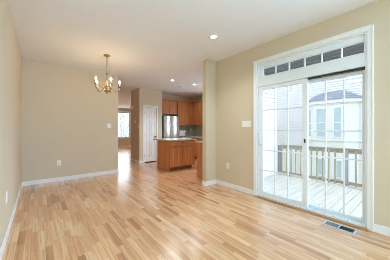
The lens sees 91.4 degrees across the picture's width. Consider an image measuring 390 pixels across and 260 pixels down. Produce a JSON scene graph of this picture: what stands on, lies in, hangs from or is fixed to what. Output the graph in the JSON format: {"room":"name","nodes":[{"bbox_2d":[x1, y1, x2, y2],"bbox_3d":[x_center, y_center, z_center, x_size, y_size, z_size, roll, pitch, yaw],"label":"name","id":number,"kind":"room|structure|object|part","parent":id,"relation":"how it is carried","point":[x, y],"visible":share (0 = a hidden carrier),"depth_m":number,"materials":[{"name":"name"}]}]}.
{"room":"empty dining room","nodes":[
{"label":"empty dining room","id":0,"kind":"room"},
{"bbox_2d":[0,0,21,247],"bbox_3d":[-3.132,-0.160,3.250,0.150,2.740,18.500,0,0,-39],"label":"wall","id":1,"kind":"structure","parent":0,"point":[10,56],"depth_m":2.30,"materials":[{"name":"beige paint"}]},
{"bbox_2d":[0,182,21,259],"bbox_3d":[-0.498,1.163,0.180,0.014,0.095,10.111,0,0,-39],"label":"baseboard","id":2,"kind":"structure","parent":1,"relation":"attached to","point":[5,238],"depth_m":2.26,"materials":[{"name":"white paint"}]},
{"bbox_2d":[22,59,117,181],"bbox_3d":[-2.993,-0.160,4.783,2.014,2.740,0.140,0,0,-39],"label":"wall","id":3,"kind":"structure","parent":0,"point":[65,118],"depth_m":4.60,"materials":[{"name":"beige paint"}]},
{"bbox_2d":[22,170,118,185],"bbox_3d":[-2.938,1.163,4.728,2.028,0.095,0.014,0,0,-39],"label":"baseboard","id":4,"kind":"structure","parent":3,"relation":"attached to","point":[26,183],"depth_m":4.59,"materials":[{"name":"white paint"}]},
{"bbox_2d":[118,108,130,145],"bbox_3d":[-6.579,-0.160,12.297,6.027,2.740,0.150,0,0,-39],"label":"wall","id":5,"kind":"structure","parent":0,"point":[121,142],"depth_m":13.50,"materials":[{"name":"beige paint"}]},
{"bbox_2d":[118,111,130,138],"bbox_3d":[-5.407,-0.350,13.191,1.970,1.950,0.160,0,0,-39],"label":"window","id":6,"kind":"structure","parent":5,"relation":"in","point":[129,137],"depth_m":13.75,"materials":[{"name":"glass"}]},
{"bbox_2d":[131,88,161,160],"bbox_3d":[-1.907,-0.160,7.484,0.930,2.740,0.820,0,0,-39],"label":"wall","id":7,"kind":"structure","parent":0,"point":[140,97],"depth_m":7.15,"materials":[{"name":"beige paint"}]},
{"bbox_2d":[143,105,157,162],"bbox_3d":[-1.665,0.150,7.151,0.604,2.120,0.122,0,0,-39],"label":"door","id":8,"kind":"structure","parent":7,"relation":"in","point":[150,115],"depth_m":7.16,"materials":[{"name":"white paint"}]},
{"bbox_2d":[162,93,192,115],"bbox_3d":[-0.827,-0.160,8.477,2.000,2.740,0.140,0,0,-39],"label":"wall","id":9,"kind":"structure","parent":0,"point":[164,96],"depth_m":8.36,"materials":[{"name":"beige paint"}]},
{"bbox_2d":[162,99,176,114],"bbox_3d":[-1.146,-0.943,7.888,0.740,0.585,0.357,0,0,-39],"label":"upper cabinet","id":10,"kind":"object","parent":9,"relation":"attached to","point":[169,107],"visible":0.91,"depth_m":7.78,"materials":[{"name":"brown wood"}]},
{"bbox_3d":[-1.194,-0.920,7.656,0.345,0.516,0.021,0,0,-39],"label":"door","id":11,"kind":"part","parent":10,"relation":"part of","materials":[{"name":"brown wood"}]},
{"bbox_3d":[-0.909,-0.920,7.891,0.345,0.516,0.021,0,0,-39],"label":"door","id":12,"kind":"part","parent":10,"relation":"part of","materials":[{"name":"brown wood"}]},
{"bbox_2d":[174,101,188,125],"bbox_3d":[-0.601,-0.718,8.337,0.572,1.035,0.357,0,0,-39],"label":"upper cabinet","id":13,"kind":"object","parent":9,"relation":"attached to","point":[182,106],"visible":0.83,"depth_m":8.21,"materials":[{"name":"brown wood"}]},
{"bbox_3d":[-0.506,-0.695,8.222,0.546,0.966,0.021,0,0,-39],"label":"door","id":14,"kind":"part","parent":13,"relation":"part of","materials":[{"name":"brown wood"}]},
{"bbox_2d":[187,102,192,125],"bbox_3d":[-0.169,-0.718,8.693,0.547,1.035,0.357,0,0,-39],"label":"upper cabinet","id":15,"kind":"object","parent":9,"relation":"attached to","point":[190,104],"visible":0.52,"depth_m":8.46,"materials":[{"name":"brown wood"}]},
{"bbox_3d":[-0.075,-0.695,8.578,0.521,0.966,0.021,0,0,-39],"label":"door","id":16,"kind":"part","parent":15,"relation":"part of","materials":[{"name":"brown wood"}]},
{"bbox_2d":[8,0,376,108],"bbox_3d":[-0.805,-1.630,5.166,6.177,0.200,18.500,0,0,-39],"label":"ceiling","id":17,"kind":"structure","parent":0,"point":[149,44],"depth_m":2.93,"materials":[{"name":"white paint"}]},
{"bbox_2d":[94,54,120,93],"bbox_3d":[-1.787,-1.133,3.886,0.536,0.795,0.519,0,0,-39],"label":"chandelier","id":18,"kind":"object","parent":17,"relation":"hanging from","point":[107,89],"visible":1,"depth_m":3.88,"materials":[{"name":"gold metal"}]},
{"bbox_3d":[-1.802,-1.020,3.899,0.080,0.360,0.080,0,0,-39],"label":"stem","id":19,"kind":"part","parent":18,"relation":"part of","materials":[{"name":"gold metal"}]},
{"bbox_2d":[209,34,217,38],"bbox_3d":[0.303,-1.525,3.116,0.144,0.010,0.144,0,0,-39],"label":"recessed light","id":20,"kind":"object","parent":17,"relation":"in","point":[213,36],"visible":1,"depth_m":3.10,"materials":[{"name":"white paint"}]},
{"bbox_2d":[2,147,389,259],"bbox_3d":[-0.805,1.285,5.166,6.177,0.150,18.500,0,0,-39],"label":"floor","id":21,"kind":"structure","parent":0,"point":[142,211],"depth_m":2.41,"materials":[{"name":"brown wood"}]},
{"bbox_2d":[162,116,177,137],"bbox_3d":[-1.070,0.320,7.820,0.690,1.780,0.526,0,0,-39],"label":"refrigerator","id":22,"kind":"object","parent":21,"relation":"on","point":[169,123],"visible":0.41,"depth_m":7.61,"materials":[{"name":"silver metal"}]},
{"bbox_3d":[-1.098,0.285,7.566,0.322,1.690,0.054,0,0,-39],"label":"fridge door","id":23,"kind":"part","parent":22,"relation":"part of","materials":[{"name":"silver metal"}]},
{"bbox_3d":[-0.830,0.285,7.787,0.362,1.690,0.054,0,0,-39],"label":"fridge door","id":24,"kind":"part","parent":22,"relation":"part of","materials":[{"name":"silver metal"}]},
{"bbox_2d":[157,140,194,171],"bbox_3d":[-0.606,0.767,6.092,0.972,0.885,0.723,0,0,-39],"label":"kitchen island","id":25,"kind":"object","parent":21,"relation":"on","point":[171,155],"visible":0.99,"depth_m":5.79,"materials":[{"name":"honey oak"},{"name":"light grey granite countertop"}]},
{"bbox_3d":[-0.983,1.167,5.794,0.012,0.085,0.705,0,0,-39],"label":"trim","id":26,"kind":"part","parent":25,"relation":"part of","materials":[{"name":"brown wood"}]},
{"bbox_2d":[153,138,196,140],"bbox_3d":[-0.651,0.305,6.180,1.070,0.040,0.970,0,0,-39],"label":"island countertop","id":27,"kind":"structure","parent":25,"relation":"on","point":[161,139],"depth_m":5.85,"materials":[{"name":"beige stone"}]},
{"bbox_3d":[-0.557,0.417,5.679,0.430,0.145,0.023,0,0,-39],"label":"drawer","id":28,"kind":"part","parent":25,"relation":"part of","materials":[{"name":"brown wood"}]},
{"bbox_3d":[-0.557,0.805,5.680,0.430,0.570,0.021,0,0,-39],"label":"door","id":29,"kind":"part","parent":25,"relation":"part of","materials":[{"name":"brown wood"}]},
{"bbox_3d":[-0.393,0.718,5.842,0.960,0.785,0.020,0,0,-39],"label":"frame","id":30,"kind":"part","parent":25,"relation":"part of","materials":[{"name":"brown wood"}]},
{"bbox_3d":[-0.196,0.417,5.977,0.445,0.145,0.023,0,0,-39],"label":"drawer","id":31,"kind":"part","parent":25,"relation":"part of","materials":[{"name":"brown wood"}]},
{"bbox_3d":[-0.197,0.805,5.977,0.445,0.570,0.021,0,0,-39],"label":"door","id":32,"kind":"part","parent":25,"relation":"part of","materials":[{"name":"brown wood"}]},
{"bbox_2d":[192,138,196,158],"bbox_3d":[0.202,0.767,8.191,0.610,0.885,0.388,0,0,-39],"label":"base cabinet","id":33,"kind":"object","parent":21,"relation":"on","point":[192,138],"visible":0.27,"depth_m":7.93,"materials":[{"name":"brown wood"}]},
{"bbox_2d":[197,143,202,178],"bbox_3d":[0.643,0.767,4.984,1.070,0.885,0.588,0,0,-39],"label":"base cabinet","id":34,"kind":"object","parent":21,"relation":"on","point":[199,145],"visible":0.23,"depth_m":4.76,"materials":[{"name":"brown wood"}]},
{"bbox_2d":[322,220,357,234],"bbox_3d":[1.800,1.205,2.376,0.170,0.009,0.330,0,0,-39],"label":"floor vent","id":35,"kind":"object","parent":21,"relation":"in","point":[341,227],"visible":1,"depth_m":2.36,"materials":[{"name":"grey metal"}]},
{"bbox_3d":[-0.306,0.768,8.416,1.107,0.885,0.610,0,0,-39],"label":"base cabinet","id":36,"kind":"object","parent":21,"relation":"on","visible":0},
{"bbox_2d":[179,136,202,137],"bbox_3d":[0.524,0.305,7.392,1.107,0.040,3.227,0,0,-39],"label":"countertop","id":37,"kind":"structure","parent":36,"relation":"on","point":[180,136],"depth_m":8.08,"materials":[{"name":"beige stone"}]},
{"bbox_2d":[179,130,185,136],"bbox_3d":[-0.605,0.152,8.223,0.360,0.265,0.295,0,0,-39],"label":"toaster oven","id":38,"kind":"object","parent":37,"relation":"on","point":[181,132],"visible":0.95,"depth_m":8.10,"materials":[{"name":"white plastic"}]},
{"bbox_2d":[193,96,202,101],"bbox_3d":[1.186,-0.160,7.543,0.080,2.740,3.860,0,0,-39],"label":"wall","id":39,"kind":"structure","parent":0,"point":[200,98],"depth_m":8.75,"materials":[{"name":"beige paint"}]},
{"bbox_2d":[179,126,202,135],"bbox_3d":[0.048,0.045,7.941,1.170,0.490,1.800,0,0,-39],"label":"wall","id":40,"kind":"structure","parent":39,"relation":"attached to","point":[196,130],"depth_m":8.76,"materials":[{"name":"grey tile"}]},
{"bbox_2d":[193,101,202,125],"bbox_3d":[0.204,-0.718,8.403,0.337,1.035,0.557,0,0,-39],"label":"upper cabinet","id":41,"kind":"object","parent":39,"relation":"attached to","point":[197,106],"visible":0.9,"depth_m":8.29,"materials":[{"name":"brown wood"}]},
{"bbox_2d":[203,59,215,181],"bbox_3d":[1.343,-0.160,5.095,2.950,2.740,0.120,0,0,-39],"label":"wall","id":42,"kind":"structure","parent":0,"point":[209,67],"depth_m":4.18,"materials":[{"name":"beige paint"}]},
{"bbox_2d":[206,180,215,185],"bbox_3d":[0.348,1.163,4.189,0.290,0.095,0.014,0,0,-39],"label":"baseboard","id":43,"kind":"structure","parent":42,"relation":"attached to","point":[211,182],"depth_m":4.18,"materials":[{"name":"white paint"}]},
{"bbox_2d":[264,75,276,177],"bbox_3d":[1.532,-0.290,5.212,2.510,9.000,0.180,0,0,-39],"label":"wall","id":44,"kind":"structure","parent":0,"point":[268,94],"depth_m":5.69,"materials":[{"name":"white plastic"}]},
{"bbox_2d":[216,0,389,227],"bbox_3d":[2.993,-0.160,1.344,0.150,2.740,7.770,0,0,-39],"label":"wall","id":45,"kind":"structure","parent":0,"point":[234,74],"depth_m":3.09,"materials":[{"name":"beige paint"}]},
{"bbox_2d":[216,180,252,194],"bbox_3d":[0.775,1.163,3.909,0.014,0.095,0.990,0,0,-39],"label":"baseboard","id":46,"kind":"structure","parent":45,"relation":"attached to","point":[232,186],"depth_m":3.85,"materials":[{"name":"white paint"}]},
{"bbox_2d":[242,121,250,126],"bbox_3d":[0.989,-0.116,3.651,0.011,0.100,0.181,0,0,-39],"label":"light switch","id":47,"kind":"object","parent":45,"relation":"attached to","point":[244,123],"visible":1,"depth_m":3.65,"materials":[{"name":"white plastic"}]},
{"bbox_2d":[257,32,366,227],"bbox_3d":[1.670,0.005,2.943,0.200,2.410,1.512,0,0,-39],"label":"door","id":48,"kind":"structure","parent":45,"relation":"in","point":[357,65],"depth_m":2.85,"materials":[{"name":"white plastic"}]},
{"bbox_3d":[1.176,0.160,3.429,0.055,0.240,0.030,0,0,-39],"label":"handle","id":49,"kind":"part","parent":48,"relation":"part of","materials":[{"name":"white plastic"}]},
{"bbox_3d":[1.443,0.200,3.180,0.040,1.949,0.815,0,0,-39],"label":"sliding panel","id":50,"kind":"part","parent":48,"relation":"part of","materials":[{"name":"clear glass"}]},
{"bbox_3d":[1.926,0.193,2.671,0.040,1.935,0.724,0,0,-39],"label":"fixed panel","id":51,"kind":"part","parent":48,"relation":"part of","materials":[{"name":"clear glass"}]},
{"bbox_2d":[255,196,368,231],"bbox_3d":[1.597,1.204,2.883,0.060,0.012,1.552,0,0,-39],"label":"trim","id":52,"kind":"structure","parent":45,"relation":"attached to","point":[290,206],"depth_m":2.70,"materials":[{"name":"brown wood"}]},
{"bbox_2d":[253,24,373,231],"bbox_3d":[1.606,-0.026,2.891,0.026,2.472,1.632,0,0,-39],"label":"door frame","id":53,"kind":"structure","parent":45,"relation":"attached to","point":[369,28],"depth_m":2.30,"materials":[{"name":"white paint"}]},
{"bbox_2d":[374,224,389,236],"bbox_3d":[3.716,1.163,0.336,0.014,0.095,4.995,0,0,-39],"label":"baseboard","id":54,"kind":"structure","parent":45,"relation":"attached to","point":[379,229],"depth_m":2.20,"materials":[{"name":"white paint"}]},
{"bbox_2d":[259,35,364,78],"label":"transom window","id":55,"kind":"structure","parent":0,"point":[358,48],"depth_m":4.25,"materials":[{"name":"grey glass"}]},
{"label":"outside","id":56,"kind":"structure","parent":0,"visible":0},
{"bbox_2d":[264,174,361,217],"bbox_3d":[3.458,1.505,3.084,2.780,0.250,5.565,0,0,-39],"label":"deck","id":57,"kind":"object","parent":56,"point":[353,197],"visible":0.21,"depth_m":4.20,"materials":[{"name":"white wood"}]},
{"bbox_2d":[278,144,361,186],"bbox_3d":[4.340,0.917,4.059,0.110,0.925,5.250,0,0,-39],"label":"deck railing","id":58,"kind":"object","parent":57,"relation":"on","point":[281,147],"visible":0.65,"depth_m":5.10,"materials":[{"name":"brown wood"}]},
{"bbox_3d":[2.703,0.925,6.047,0.110,0.910,0.100,0,0,-39],"label":"post","id":59,"kind":"part","parent":58,"relation":"part of","materials":[{"name":"grey wood"}]},
{"bbox_3d":[4.354,0.517,4.057,0.090,0.125,5.130,0,0,-39],"label":"rail","id":60,"kind":"part","parent":58,"relation":"part of","materials":[{"name":"brown wood"}]},
{"bbox_3d":[4.354,1.323,4.057,0.040,0.075,5.130,0,0,-39],"label":"rail","id":61,"kind":"part","parent":58,"relation":"part of","materials":[{"name":"brown wood"}]},
{"bbox_3d":[3.774,0.938,4.746,0.110,0.885,0.100,0,0,-39],"label":"post","id":62,"kind":"part","parent":58,"relation":"part of","materials":[{"name":"grey wood"}]},
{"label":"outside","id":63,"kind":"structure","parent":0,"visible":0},
{"bbox_3d":[5.224,4.310,17.254,90.000,0.200,100.000,0,0,-39],"label":"ground","id":64,"kind":"structure","parent":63,"visible":0},
{"bbox_2d":[118,113,128,136],"bbox_3d":[-8.166,0.462,21.678,3.464,7.504,4.135,0,0,20],"label":"bare tree","id":65,"kind":"object","parent":64,"relation":"on","point":[121,130],"visible":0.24,"depth_m":21.58,"materials":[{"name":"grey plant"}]},
{"bbox_2d":[118,113,128,136],"bbox_3d":[-11.979,-0.289,31.915,3.883,9.004,3.888,0,0,42],"label":"bare tree","id":66,"kind":"object","parent":64,"relation":"on","point":[123,113],"visible":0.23,"depth_m":32.15,"materials":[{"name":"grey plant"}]},
{"bbox_2d":[277,74,361,183],"bbox_3d":[5.578,-3.040,15.408,5.800,14.500,16.100,0,0,-39],"label":"neighbor house","id":67,"kind":"structure","parent":64,"relation":"on","point":[353,84],"depth_m":9.86,"materials":[{"name":"white plastic"}]},
{"bbox_3d":[6.412,-0.370,10.590,0.022,1.480,0.410,0,0,12],"label":"pane","id":68,"kind":"part","parent":67,"relation":"part of","materials":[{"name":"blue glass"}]},
{"bbox_3d":[6.563,-0.370,9.924,0.030,1.460,0.400,0,0,-39],"label":"pane","id":69,"kind":"part","parent":67,"relation":"part of","materials":[{"name":"blue glass"}]},
{"bbox_3d":[6.563,2.360,9.924,0.030,1.720,0.400,0,0,-39],"label":"pane","id":70,"kind":"part","parent":67,"relation":"part of","materials":[{"name":"blue glass"}]},
{"bbox_3d":[6.965,0.510,9.886,0.680,0.080,2.490,0,0,-39],"label":"bay sill","id":71,"kind":"part","parent":67,"relation":"part of","materials":[{"name":"white wood"}]},
{"bbox_3d":[7.021,-0.370,9.368,0.030,1.460,0.320,0,0,-39],"label":"pane","id":72,"kind":"part","parent":67,"relation":"part of","materials":[{"name":"blue glass"}]},
{"bbox_3d":[7.021,2.360,9.368,0.030,1.720,0.320,0,0,-39],"label":"pane","id":73,"kind":"part","parent":67,"relation":"part of","materials":[{"name":"blue glass"}]}
]}

